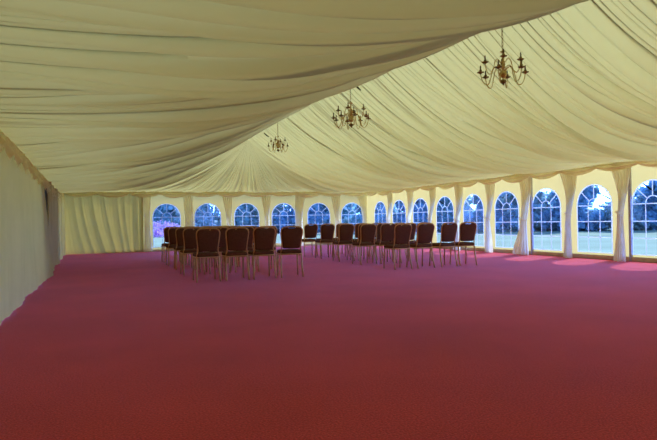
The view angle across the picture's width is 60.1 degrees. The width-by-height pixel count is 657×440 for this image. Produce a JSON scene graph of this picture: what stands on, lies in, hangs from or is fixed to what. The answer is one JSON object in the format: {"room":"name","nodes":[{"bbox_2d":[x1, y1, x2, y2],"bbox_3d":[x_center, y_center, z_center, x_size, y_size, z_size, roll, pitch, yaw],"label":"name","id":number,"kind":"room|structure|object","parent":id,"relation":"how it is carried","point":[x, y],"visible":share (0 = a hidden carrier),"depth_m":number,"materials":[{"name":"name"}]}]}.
{"room":"event hall","nodes":[
{"label":"event hall","id":0,"kind":"room"},
{"bbox_2d":[0,147,65,324],"bbox_3d":[-4.294,-0.019,8.190,0.212,2.206,24.430,-1,0,-23],"label":"wall","id":1,"kind":"structure","parent":0,"point":[32,242],"depth_m":7.83,"materials":[{"name":"beige fabric"}]},
{"bbox_2d":[0,130,62,197],"bbox_3d":[-5.082,-0.838,9.981,0.094,0.495,20.330,-1,0,-23],"label":"valance","id":2,"kind":"object","parent":1,"relation":"attached to","point":[11,149],"visible":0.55,"depth_m":7.27,"materials":[{"name":"beige fabric"}]},
{"bbox_2d":[143,194,359,249],"bbox_3d":[-2.549,-0.043,22.220,9.080,2.230,0.001,-1,0,-23],"label":"wall","id":3,"kind":"structure","parent":0,"point":[217,200],"depth_m":21.98,"materials":[{"name":"beige fabric"}]},
{"bbox_2d":[142,197,152,251],"bbox_3d":[-6.513,0.095,20.375,0.340,2.084,0.272,-1,0,-23],"label":"curtain","id":4,"kind":"object","parent":3,"relation":"hanging from","point":[146,203],"visible":1,"depth_m":20.37,"materials":[{"name":"beige fabric"}]},
{"bbox_2d":[153,204,180,246],"bbox_3d":[-5.916,0.194,20.794,1.002,1.596,0.012,-1,0,-23],"label":"window","id":5,"kind":"structure","parent":3,"relation":"in","point":[162,237],"depth_m":20.73,"materials":[{"name":"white plastic"}]},
{"bbox_2d":[183,195,193,226],"bbox_3d":[-5.162,0.070,20.945,0.462,2.084,0.272,-1,0,-23],"label":"curtain","id":6,"kind":"object","parent":3,"relation":"hanging from","point":[188,201],"visible":0.59,"depth_m":20.99,"materials":[{"name":"beige fabric"}]},
{"bbox_2d":[66,243,331,254],"bbox_3d":[-3.743,1.058,21.672,11.582,0.070,0.058,-1,0,-23],"label":"baseboard","id":7,"kind":"structure","parent":3,"relation":"attached to","point":[324,243],"depth_m":20.75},
{"bbox_2d":[194,203,220,226],"bbox_3d":[-4.534,0.169,21.378,1.002,1.596,0.012,-1,0,-23],"label":"window","id":8,"kind":"structure","parent":3,"relation":"in","point":[203,216],"depth_m":21.37,"materials":[{"name":"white plastic"}]},
{"bbox_2d":[222,196,232,225],"bbox_3d":[-3.787,0.046,21.527,0.420,2.084,0.272,-1,0,-23],"label":"curtain","id":9,"kind":"object","parent":3,"relation":"hanging from","point":[227,201],"visible":0.64,"depth_m":21.56,"materials":[{"name":"beige fabric"}]},
{"bbox_2d":[234,203,259,226],"bbox_3d":[-3.153,0.144,21.961,1.002,1.596,0.012,-1,0,-23],"label":"window","id":10,"kind":"structure","parent":3,"relation":"in","point":[244,203],"depth_m":21.95,"materials":[{"name":"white plastic"}]},
{"bbox_2d":[261,195,270,225],"bbox_3d":[-2.399,0.021,22.113,0.442,2.084,0.272,-1,0,-23],"label":"curtain","id":11,"kind":"object","parent":3,"relation":"hanging from","point":[266,199],"visible":0.63,"depth_m":22.15,"materials":[{"name":"beige fabric"}]},
{"bbox_2d":[272,203,294,224],"bbox_3d":[-1.771,0.120,22.545,1.002,1.596,0.012,-1,0,-23],"label":"window","id":12,"kind":"structure","parent":3,"relation":"in","point":[280,203],"depth_m":22.54,"materials":[{"name":"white plastic"}]},
{"bbox_2d":[295,194,304,245],"bbox_3d":[-1.137,-0.002,22.646,0.590,2.084,0.273,-1,0,-23],"label":"curtain","id":13,"kind":"object","parent":3,"relation":"hanging from","point":[299,201],"visible":0.71,"depth_m":22.65,"materials":[{"name":"beige fabric"}]},
{"bbox_2d":[307,203,329,238],"bbox_3d":[-0.390,0.095,23.129,1.002,1.596,0.012,-1,0,-23],"label":"window","id":14,"kind":"structure","parent":3,"relation":"in","point":[315,203],"depth_m":23.12,"materials":[{"name":"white plastic"}]},
{"bbox_2d":[331,196,340,237],"bbox_3d":[0.354,-0.029,23.277,0.460,2.084,0.272,-1,0,-23],"label":"curtain","id":15,"kind":"object","parent":3,"relation":"hanging from","point":[336,199],"visible":0.63,"depth_m":23.30,"materials":[{"name":"beige fabric"}]},
{"bbox_2d":[341,203,362,223],"bbox_3d":[0.992,0.070,23.712,1.002,1.596,0.012,-1,0,-23],"label":"window","id":16,"kind":"structure","parent":3,"relation":"in","point":[348,214],"depth_m":23.65,"materials":[{"name":"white plastic"}]},
{"bbox_2d":[358,195,367,222],"bbox_3d":[1.462,-0.049,23.745,0.440,2.084,0.272,-1,0,-23],"label":"curtain","id":17,"kind":"object","parent":3,"relation":"hanging from","point":[362,199],"visible":0.65,"depth_m":23.79,"materials":[{"name":"beige fabric"}]},
{"bbox_2d":[0,0,656,192],"bbox_3d":[0.979,-1.849,10.450,11.682,2.037,24.460,-1,0,-23],"label":"ceiling","id":18,"kind":"structure","parent":0,"point":[97,95],"depth_m":6.90,"materials":[{"name":"beige fabric"}]},
{"bbox_2d":[64,194,143,253],"bbox_3d":[-7.869,0.072,19.883,2.643,2.170,0.090,-1,0,-24],"label":"curtain","id":19,"kind":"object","parent":18,"relation":"hanging from","point":[97,223],"depth_m":19.88,"materials":[{"name":"beige fabric"}]},
{"bbox_2d":[64,191,364,197],"bbox_3d":[-3.704,-0.969,21.546,11.462,0.257,0.094,-1,0,-23],"label":"valance","id":20,"kind":"object","parent":18,"relation":"attached to","point":[171,194],"visible":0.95,"depth_m":21.16,"materials":[{"name":"beige fabric"}]},
{"bbox_2d":[268,124,287,152],"bbox_3d":[-1.438,-2.354,16.153,0.630,0.846,0.557,-1,0,-6],"label":"chandelier","id":21,"kind":"object","parent":18,"relation":"hanging from","point":[278,145],"visible":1,"depth_m":16.13,"materials":[{"name":"gold metal"}]},
{"bbox_2d":[331,92,370,129],"bbox_3d":[0.457,-2.364,11.667,0.780,0.946,0.780,-1,0,-33],"label":"chandelier","id":22,"kind":"object","parent":18,"relation":"hanging from","point":[351,113],"visible":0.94,"depth_m":11.63,"materials":[{"name":"gold metal"}]},
{"bbox_2d":[386,192,391,222],"bbox_3d":[2.333,-0.067,21.814,0.274,2.084,0.715,-1,0,7],"label":"curtain","id":23,"kind":"object","parent":18,"relation":"hanging from","point":[389,195],"visible":0.57,"depth_m":21.70,"materials":[{"name":"beige fabric"}]},
{"bbox_2d":[406,191,412,222],"bbox_3d":[2.919,-0.080,20.462,0.318,2.084,0.757,-1,0,13],"label":"curtain","id":24,"kind":"object","parent":18,"relation":"hanging from","point":[409,194],"visible":0.62,"depth_m":20.31,"materials":[{"name":"beige fabric"}]},
{"bbox_2d":[427,188,435,242],"bbox_3d":[3.398,-0.090,19.153,0.394,2.084,0.577,-1,0,-23],"label":"curtain","id":25,"kind":"object","parent":18,"relation":"hanging from","point":[432,193],"visible":0.59,"depth_m":19.03,"materials":[{"name":"beige fabric"}]},
{"bbox_2d":[453,184,462,250],"bbox_3d":[4.047,-0.103,17.744,0.316,2.084,0.691,-1,0,18],"label":"curtain","id":26,"kind":"object","parent":18,"relation":"hanging from","point":[458,189],"visible":0.7,"depth_m":17.61,"materials":[{"name":"beige fabric"}]},
{"bbox_2d":[484,183,494,252],"bbox_3d":[4.643,-0.116,16.361,0.327,2.084,0.773,-1,0,15],"label":"curtain","id":27,"kind":"object","parent":18,"relation":"hanging from","point":[489,188],"visible":0.94,"depth_m":16.21,"materials":[{"name":"beige fabric"}]},
{"bbox_2d":[477,28,528,88],"bbox_3d":[2.264,-2.294,7.392,0.644,1.089,0.674,-1,0,-23],"label":"chandelier","id":28,"kind":"object","parent":18,"relation":"hanging from","point":[503,73],"visible":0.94,"depth_m":7.37,"materials":[{"name":"gold metal"}]},
{"bbox_2d":[365,161,656,195],"bbox_3d":[5.434,-1.141,14.333,0.094,0.268,20.160,-1,0,-23],"label":"valance","id":29,"kind":"object","parent":18,"relation":"hanging from","point":[516,178],"visible":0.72,"depth_m":14.78,"materials":[{"name":"beige fabric"}]},
{"bbox_2d":[559,173,576,257],"bbox_3d":[5.702,-0.138,13.699,0.396,2.084,0.589,-1,0,-23],"label":"curtain","id":30,"kind":"object","parent":18,"relation":"hanging from","point":[569,182],"visible":0.98,"depth_m":13.53,"materials":[{"name":"beige fabric"}]},
{"bbox_2d":[0,245,656,439],"bbox_3d":[0.808,1.047,10.362,12.202,0.100,24.480,-1,0,-23],"label":"floor","id":31,"kind":"structure","parent":0,"point":[110,346],"depth_m":4.37,"materials":[{"name":"red carpet"}]},
{"bbox_2d":[161,227,179,262],"bbox_3d":[-4.106,0.635,14.767,0.429,0.922,0.515,-1,0,-24],"label":"banquet chair","id":32,"kind":"object","parent":31,"relation":"on","point":[165,231],"visible":0.51,"depth_m":14.55,"materials":[{"name":"brown metal"}]},
{"bbox_2d":[166,227,185,265],"bbox_3d":[-3.654,0.625,13.579,0.430,0.922,0.515,-1,0,-24],"label":"banquet chair","id":33,"kind":"object","parent":31,"relation":"on","point":[171,231],"visible":0.54,"depth_m":13.36,"materials":[{"name":"brown metal"}]},
{"bbox_2d":[173,227,195,269],"bbox_3d":[-3.159,0.615,12.431,0.430,0.922,0.515,-1,0,-21],"label":"banquet chair","id":34,"kind":"object","parent":31,"relation":"on","point":[179,231],"visible":0.62,"depth_m":12.21,"materials":[{"name":"brown metal"}]},
{"bbox_2d":[180,227,204,275],"bbox_3d":[-2.671,0.605,11.127,0.430,0.922,0.515,-1,0,-22],"label":"banquet chair","id":35,"kind":"object","parent":31,"relation":"on","point":[189,236],"visible":0.57,"depth_m":10.92,"materials":[{"name":"red fabric"}]},
{"bbox_2d":[186,226,205,264],"bbox_3d":[-3.220,0.618,13.762,0.430,0.922,0.515,-1,0,-23],"label":"banquet chair","id":36,"kind":"object","parent":31,"relation":"on","point":[197,226],"visible":0.09,"depth_m":13.55,"materials":[{"name":"brown metal"}]},
{"bbox_2d":[192,228,220,282],"bbox_3d":[-2.104,0.593,9.784,0.430,0.922,0.515,-1,0,-22],"label":"banquet chair","id":37,"kind":"object","parent":31,"relation":"on","point":[207,241],"visible":1,"depth_m":9.60,"materials":[{"name":"brown fabric"}]},
{"bbox_2d":[195,227,217,267],"bbox_3d":[-2.729,0.607,12.631,0.430,0.922,0.515,-1,0,-25],"label":"banquet chair","id":38,"kind":"object","parent":31,"relation":"on","point":[201,227],"visible":0.12,"depth_m":12.53,"materials":[{"name":"brown metal"}]},
{"bbox_2d":[206,227,230,273],"bbox_3d":[-2.217,0.596,11.373,0.430,0.922,0.515,-1,0,-21],"label":"banquet chair","id":39,"kind":"object","parent":31,"relation":"on","point":[222,243],"visible":0.27,"depth_m":11.20,"materials":[{"name":"brown metal"}]},
{"bbox_2d":[219,226,237,267],"bbox_3d":[-2.300,0.599,12.810,0.430,0.922,0.515,-1,0,-24],"label":"banquet chair","id":40,"kind":"object","parent":31,"relation":"on","point":[223,226],"visible":0.1,"depth_m":12.61,"materials":[{"name":"brown metal"}]},
{"bbox_2d":[221,227,249,280],"bbox_3d":[-1.636,0.584,9.963,0.430,0.922,0.515,-1,0,-20],"label":"banquet chair","id":41,"kind":"object","parent":31,"relation":"on","point":[236,240],"visible":1,"depth_m":9.78,"materials":[{"name":"red fabric"}]},
{"bbox_2d":[230,226,255,272],"bbox_3d":[-1.754,0.588,11.570,0.430,0.922,0.515,-1,0,-23],"label":"banquet chair","id":42,"kind":"object","parent":31,"relation":"on","point":[250,239],"visible":0.41,"depth_m":11.42,"materials":[{"name":"brown metal"}]},
{"bbox_2d":[236,226,257,266],"bbox_3d":[-1.878,0.592,12.966,0.430,0.922,0.515,-1,0,-20],"label":"banquet chair","id":43,"kind":"object","parent":31,"relation":"on","point":[254,227],"visible":0.13,"depth_m":12.84,"materials":[{"name":"brown metal"}]},
{"bbox_2d":[248,226,276,279],"bbox_3d":[-1.187,0.576,10.131,0.430,0.922,0.515,-1,0,-20],"label":"banquet chair","id":44,"kind":"object","parent":31,"relation":"on","point":[263,239],"visible":0.98,"depth_m":9.94,"materials":[{"name":"brown fabric"}]},
{"bbox_2d":[254,226,276,271],"bbox_3d":[-1.302,0.580,11.716,0.430,0.922,0.515,-1,0,-20],"label":"banquet chair","id":45,"kind":"object","parent":31,"relation":"on","point":[275,249],"visible":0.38,"depth_m":11.60,"materials":[{"name":"brown metal"}]},
{"bbox_2d":[276,226,303,277],"bbox_3d":[-0.705,0.567,10.339,0.430,0.922,0.515,-1,0,-15],"label":"banquet chair","id":46,"kind":"object","parent":31,"relation":"on","point":[290,238],"visible":1,"depth_m":10.15,"materials":[{"name":"brown fabric"}]},
{"bbox_2d":[299,224,317,256],"bbox_3d":[-0.568,0.571,16.228,0.430,0.922,0.515,-1,0,-22],"label":"banquet chair","id":47,"kind":"object","parent":31,"relation":"on","point":[309,231],"visible":0.8,"depth_m":16.03,"materials":[{"name":"red fabric"}]},
{"bbox_2d":[316,223,332,255],"bbox_3d":[-0.101,0.563,16.403,0.429,0.922,0.515,-1,0,-24],"label":"banquet chair","id":48,"kind":"object","parent":31,"relation":"on","point":[328,223],"visible":0.16,"depth_m":16.27,"materials":[{"name":"brown fabric"}]},
{"bbox_2d":[315,224,334,258],"bbox_3d":[-0.095,0.561,15.158,0.430,0.922,0.515,-1,0,-22],"label":"banquet chair","id":49,"kind":"object","parent":31,"relation":"on","point":[327,232],"visible":0.96,"depth_m":14.97,"materials":[{"name":"brown fabric"}]},
{"bbox_2d":[330,223,348,254],"bbox_3d":[0.322,0.555,16.600,0.430,0.922,0.515,-1,0,-24],"label":"banquet chair","id":50,"kind":"object","parent":31,"relation":"on","point":[339,223],"visible":0.3,"depth_m":16.38,"materials":[{"name":"brown metal"}]},
{"bbox_2d":[332,223,351,257],"bbox_3d":[0.362,0.553,15.304,0.430,0.922,0.515,-1,0,-21],"label":"banquet chair","id":51,"kind":"object","parent":31,"relation":"on","point":[343,223],"visible":0.33,"depth_m":15.16,"materials":[{"name":"brown metal"}]},
{"bbox_2d":[333,224,354,261],"bbox_3d":[0.369,0.551,13.982,0.430,0.922,0.515,-1,0,-21],"label":"banquet chair","id":52,"kind":"object","parent":31,"relation":"on","point":[345,232],"visible":0.92,"depth_m":13.79,"materials":[{"name":"brown fabric"}]},
{"bbox_2d":[349,223,368,256],"bbox_3d":[0.823,0.545,15.522,0.429,0.922,0.515,-1,0,-21],"label":"banquet chair","id":53,"kind":"object","parent":31,"relation":"on","point":[357,224],"visible":0.28,"depth_m":15.29,"materials":[{"name":"brown fabric"}]},
{"bbox_2d":[350,223,372,260],"bbox_3d":[0.825,0.543,14.178,0.430,0.922,0.515,-1,0,-25],"label":"banquet chair","id":54,"kind":"object","parent":31,"relation":"on","point":[359,226],"visible":0.43,"depth_m":14.01,"materials":[{"name":"brown fabric"}]},
{"bbox_2d":[352,224,376,264],"bbox_3d":[0.816,0.542,12.907,0.430,0.922,0.515,-1,0,-24],"label":"banquet chair","id":55,"kind":"object","parent":31,"relation":"on","point":[367,233],"visible":1,"depth_m":12.73,"materials":[{"name":"brown fabric"}]},
{"bbox_2d":[369,223,390,259],"bbox_3d":[1.299,0.535,14.402,0.430,0.922,0.515,-1,0,-23],"label":"banquet chair","id":56,"kind":"object","parent":31,"relation":"on","point":[379,224],"visible":0.34,"depth_m":14.18,"materials":[{"name":"brown metal"}]},
{"bbox_2d":[372,223,396,263],"bbox_3d":[1.290,0.533,13.097,0.430,0.922,0.515,-1,0,-22],"label":"banquet chair","id":57,"kind":"object","parent":31,"relation":"on","point":[386,231],"visible":0.78,"depth_m":12.90,"materials":[{"name":"red fabric"}]},
{"bbox_2d":[385,223,406,258],"bbox_3d":[1.716,0.527,14.552,0.430,0.922,0.515,-1,0,-25],"label":"banquet chair","id":58,"kind":"object","parent":31,"relation":"on","point":[395,223],"visible":0.1,"depth_m":14.44,"materials":[{"name":"brown metal"}]},
{"bbox_2d":[383,223,412,269],"bbox_3d":[1.401,0.529,11.496,0.430,0.922,0.515,-1,0,-25],"label":"banquet chair","id":59,"kind":"object","parent":31,"relation":"on","point":[402,234],"visible":1,"depth_m":11.32,"materials":[{"name":"brown fabric"}]},
{"bbox_2d":[392,223,416,262],"bbox_3d":[1.774,0.525,13.269,0.430,0.922,0.515,-1,0,-20],"label":"banquet chair","id":60,"kind":"object","parent":31,"relation":"on","point":[412,237],"visible":0.38,"depth_m":13.12,"materials":[{"name":"red fabric"}]},
{"bbox_2d":[408,222,431,260],"bbox_3d":[2.172,0.517,13.476,0.430,0.922,0.515,-1,0,-21],"label":"banquet chair","id":61,"kind":"object","parent":31,"relation":"on","point":[422,222],"visible":0.17,"depth_m":13.32,"materials":[{"name":"brown metal"}]},
{"bbox_2d":[406,223,434,268],"bbox_3d":[1.893,0.521,11.688,0.430,0.922,0.515,-1,0,-23],"label":"banquet chair","id":62,"kind":"object","parent":31,"relation":"on","point":[425,233],"visible":0.89,"depth_m":11.50,"materials":[{"name":"red fabric"}]},
{"bbox_2d":[429,222,457,266],"bbox_3d":[2.409,0.511,11.907,0.430,0.922,0.515,-1,0,-25],"label":"banquet chair","id":63,"kind":"object","parent":31,"relation":"on","point":[448,232],"visible":0.98,"depth_m":11.72,"materials":[{"name":"red fabric"}]},
{"bbox_2d":[450,222,476,265],"bbox_3d":[2.874,0.503,12.119,0.430,0.922,0.515,-1,0,-16],"label":"banquet chair","id":64,"kind":"object","parent":31,"relation":"on","point":[467,232],"visible":0.87,"depth_m":11.93,"materials":[{"name":"brown fabric"}]},
{"bbox_2d":[530,177,533,254],"bbox_3d":[5.375,-0.118,15.027,0.060,2.070,0.060,-1,0,-23],"label":"upright pole","id":65,"kind":"object","parent":31,"relation":"on","point":[531,195],"visible":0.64,"depth_m":15.00,"materials":[{"name":"grey metal"}]},
{"bbox_2d":[512,176,531,254],"bbox_3d":[5.141,-0.127,15.025,0.396,2.084,0.611,-1,0,-23],"label":"curtain","id":66,"kind":"object","parent":65,"relation":"hanging from","point":[520,247],"visible":0.95,"depth_m":14.94,"materials":[{"name":"beige fabric"}]},
{"bbox_2d":[628,173,632,260],"bbox_3d":[6.530,-0.142,12.291,0.060,2.070,0.060,-1,0,-23],"label":"upright pole","id":67,"kind":"object","parent":31,"relation":"on","point":[630,180],"visible":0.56,"depth_m":12.27,"materials":[{"name":"grey metal"}]},
{"bbox_2d":[611,167,630,261],"bbox_3d":[6.271,-0.150,12.351,0.396,2.084,0.581,-1,0,-23],"label":"curtain","id":68,"kind":"object","parent":67,"relation":"hanging from","point":[621,177],"visible":0.96,"depth_m":12.19,"materials":[{"name":"beige fabric"}]},
{"bbox_2d":[367,164,656,257],"bbox_3d":[6.391,-0.219,12.721,0.001,2.230,24.460,-1,0,-23],"label":"wall","id":69,"kind":"structure","parent":0,"point":[640,174],"depth_m":14.50,"materials":[{"name":"beige fabric"}]},
{"bbox_2d":[374,201,386,222],"bbox_3d":[2.097,0.048,22.890,0.012,1.596,1.002,-1,0,-23],"label":"window","id":70,"kind":"structure","parent":69,"relation":"in","point":[380,201],"depth_m":22.82,"materials":[{"name":"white plastic"}]},
{"bbox_2d":[392,200,405,222],"bbox_3d":[2.681,0.036,21.508,0.012,1.596,1.002,-1,0,-23],"label":"window","id":71,"kind":"structure","parent":69,"relation":"in","point":[397,200],"depth_m":21.35,"materials":[{"name":"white plastic"}]},
{"bbox_2d":[413,198,427,222],"bbox_3d":[3.264,0.024,20.126,0.012,1.596,1.002,-1,0,-23],"label":"window","id":72,"kind":"structure","parent":69,"relation":"in","point":[419,198],"depth_m":20.23,"materials":[{"name":"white plastic"}]},
{"bbox_2d":[436,196,453,242],"bbox_3d":[3.848,0.011,18.744,0.012,1.596,1.002,-1,0,-23],"label":"window","id":73,"kind":"structure","parent":69,"relation":"in","point":[443,196],"depth_m":18.75,"materials":[{"name":"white plastic"}]},
{"bbox_2d":[463,194,483,245],"bbox_3d":[4.431,-0.001,17.363,0.012,1.596,1.002,-1,0,-23],"label":"window","id":74,"kind":"structure","parent":69,"relation":"in","point":[470,194],"depth_m":17.21,"materials":[{"name":"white plastic"}]},
{"bbox_2d":[495,191,518,247],"bbox_3d":[5.015,-0.013,15.981,0.012,1.596,1.002,-1,0,-23],"label":"window","id":75,"kind":"structure","parent":69,"relation":"in","point":[504,191],"depth_m":16.00,"materials":[{"name":"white plastic"}]},
{"bbox_2d":[433,247,656,262],"bbox_3d":[6.398,0.848,12.671,0.058,0.095,24.380,-1,0,-23],"label":"baseboard","id":76,"kind":"structure","parent":69,"relation":"attached to","point":[591,256],"depth_m":13.67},
{"bbox_2d":[533,188,561,250],"bbox_3d":[5.599,-0.025,14.599,0.012,1.596,1.002,-1,0,-23],"label":"window","id":77,"kind":"structure","parent":69,"relation":"in","point":[541,207],"depth_m":14.47,"materials":[{"name":"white plastic"}]},
{"bbox_2d":[577,184,612,252],"bbox_3d":[6.182,-0.038,13.217,0.012,1.596,1.002,-1,0,-23],"label":"window","id":78,"kind":"structure","parent":69,"relation":"in","point":[599,205],"depth_m":13.19,"materials":[{"name":"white plastic"}]},
{"bbox_2d":[632,179,656,255],"bbox_3d":[6.766,-0.050,11.836,0.012,1.596,1.002,-1,0,-23],"label":"window","id":79,"kind":"structure","parent":69,"relation":"in","point":[652,180],"depth_m":11.99,"materials":[{"name":"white plastic"}]},
{"label":"outside","id":80,"kind":"structure","parent":0,"visible":0},
{"bbox_2d":[153,229,656,255],"bbox_3d":[6.770,1.034,35.417,180.000,0.001,180.000,-1,0,-23],"label":"lawn","id":81,"kind":"structure","parent":80,"point":[503,239],"depth_m":26.88,"materials":[{"name":"green plant"}]},
{"bbox_2d":[153,228,163,236],"bbox_3d":[-14.608,1.024,46.999,2.093,0.886,1.623,-1,0,-23],"label":"flowering shrub","id":82,"kind":"object","parent":81,"relation":"on","point":[158,233],"visible":0.38,"depth_m":46.85,"materials":[{"name":"purple plant"}]},
{"bbox_2d":[153,204,177,228],"bbox_3d":[-16.326,-3.142,59.968,6.553,9.595,6.742,-1,0,23],"label":"tree","id":83,"kind":"object","parent":81,"relation":"on","point":[167,217],"visible":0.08,"depth_m":58.05,"materials":[{"name":"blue plant"}]},
{"bbox_2d":[153,220,179,230],"bbox_3d":[-14.582,0.730,49.957,3.063,1.479,2.551,-1,0,-23],"label":"flowering shrub","id":84,"kind":"object","parent":81,"relation":"on","point":[168,224],"visible":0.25,"depth_m":49.79,"materials":[{"name":"purple plant"}]},
{"bbox_2d":[174,204,220,226],"bbox_3d":[-12.587,-2.740,56.895,6.000,8.529,6.352,-1,0,-20],"label":"tree","id":85,"kind":"object","parent":81,"relation":"on","point":[198,220],"visible":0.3,"depth_m":55.36,"materials":[{"name":"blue plant"}]},
{"bbox_2d":[217,204,258,227],"bbox_3d":[-8.981,-2.618,58.976,6.742,8.226,6.553,-1,0,-17],"label":"tree","id":86,"kind":"object","parent":81,"relation":"on","point":[238,214],"visible":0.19,"depth_m":56.80,"materials":[{"name":"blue plant"}]},
{"bbox_2d":[245,204,287,229],"bbox_3d":[-5.533,-2.766,57.961,6.352,8.318,6.000,-1,0,30],"label":"tree","id":87,"kind":"object","parent":81,"relation":"on","point":[279,207],"visible":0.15,"depth_m":56.56,"materials":[{"name":"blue plant"}]},
{"bbox_2d":[273,203,329,232],"bbox_3d":[-2.608,-3.853,56.001,7.328,10.612,6.966,-1,0,-28],"label":"tree","id":88,"kind":"object","parent":81,"relation":"on","point":[313,218],"visible":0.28,"depth_m":54.03,"materials":[{"name":"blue plant"}]},
{"bbox_2d":[317,203,358,231],"bbox_3d":[0.895,-2.749,56.953,6.553,8.113,6.742,-1,0,9],"label":"tree","id":89,"kind":"object","parent":81,"relation":"on","point":[351,206],"visible":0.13,"depth_m":55.35,"materials":[{"name":"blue plant"}]},
{"bbox_2d":[349,202,403,231],"bbox_3d":[4.453,-2.869,52.066,5.584,8.216,5.746,-1,0,-34],"label":"tree","id":90,"kind":"object","parent":81,"relation":"on","point":[355,219],"visible":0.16,"depth_m":50.60,"materials":[{"name":"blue plant"}]},
{"bbox_2d":[393,199,448,231],"bbox_3d":[8.060,-2.951,50.030,6.244,8.302,5.936,-1,0,-40],"label":"tree","id":91,"kind":"object","parent":81,"relation":"on","point":[418,217],"visible":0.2,"depth_m":48.78,"materials":[{"name":"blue plant"}]},
{"bbox_2d":[427,196,475,230],"bbox_3d":[10.596,-2.417,49.953,5.746,7.037,5.584,-1,0,14],"label":"tree","id":92,"kind":"object","parent":81,"relation":"on","point":[449,215],"visible":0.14,"depth_m":48.30,"materials":[{"name":"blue plant"}]},
{"bbox_2d":[464,192,516,231],"bbox_3d":[13.332,-2.783,46.919,6.245,7.742,5.936,-1,0,19],"label":"tree","id":93,"kind":"object","parent":81,"relation":"on","point":[471,217],"visible":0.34,"depth_m":45.48,"materials":[{"name":"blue plant"}]},
{"bbox_2d":[499,191,556,230],"bbox_3d":[16.093,-2.600,45.993,5.584,7.198,5.746,-1,0,43],"label":"tree","id":94,"kind":"object","parent":81,"relation":"on","point":[541,195],"visible":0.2,"depth_m":44.60,"materials":[{"name":"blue plant"}]},
{"bbox_2d":[536,185,609,230],"bbox_3d":[18.751,-3.112,44.071,6.244,8.214,5.936,-1,0,9],"label":"tree","id":95,"kind":"object","parent":81,"relation":"on","point":[583,211],"visible":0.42,"depth_m":42.21,"materials":[{"name":"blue plant"}]},
{"bbox_2d":[594,194,651,230],"bbox_3d":[21.941,-2.055,42.945,4.487,5.780,4.750,-1,0,-42],"label":"tree","id":96,"kind":"object","parent":81,"relation":"on","point":[607,209],"visible":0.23,"depth_m":41.91,"materials":[{"name":"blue plant"}]},
{"bbox_2d":[633,181,656,229],"bbox_3d":[24.858,-3.032,43.577,6.245,7.809,5.936,-1,0,13],"label":"tree","id":97,"kind":"object","parent":81,"relation":"on","point":[651,209],"visible":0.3,"depth_m":42.31,"materials":[{"name":"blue plant"}]},
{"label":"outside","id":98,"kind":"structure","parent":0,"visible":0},
{"bbox_2d":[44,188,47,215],"bbox_3d":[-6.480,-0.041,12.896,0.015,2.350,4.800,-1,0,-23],"label":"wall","id":99,"kind":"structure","parent":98,"point":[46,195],"depth_m":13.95,"materials":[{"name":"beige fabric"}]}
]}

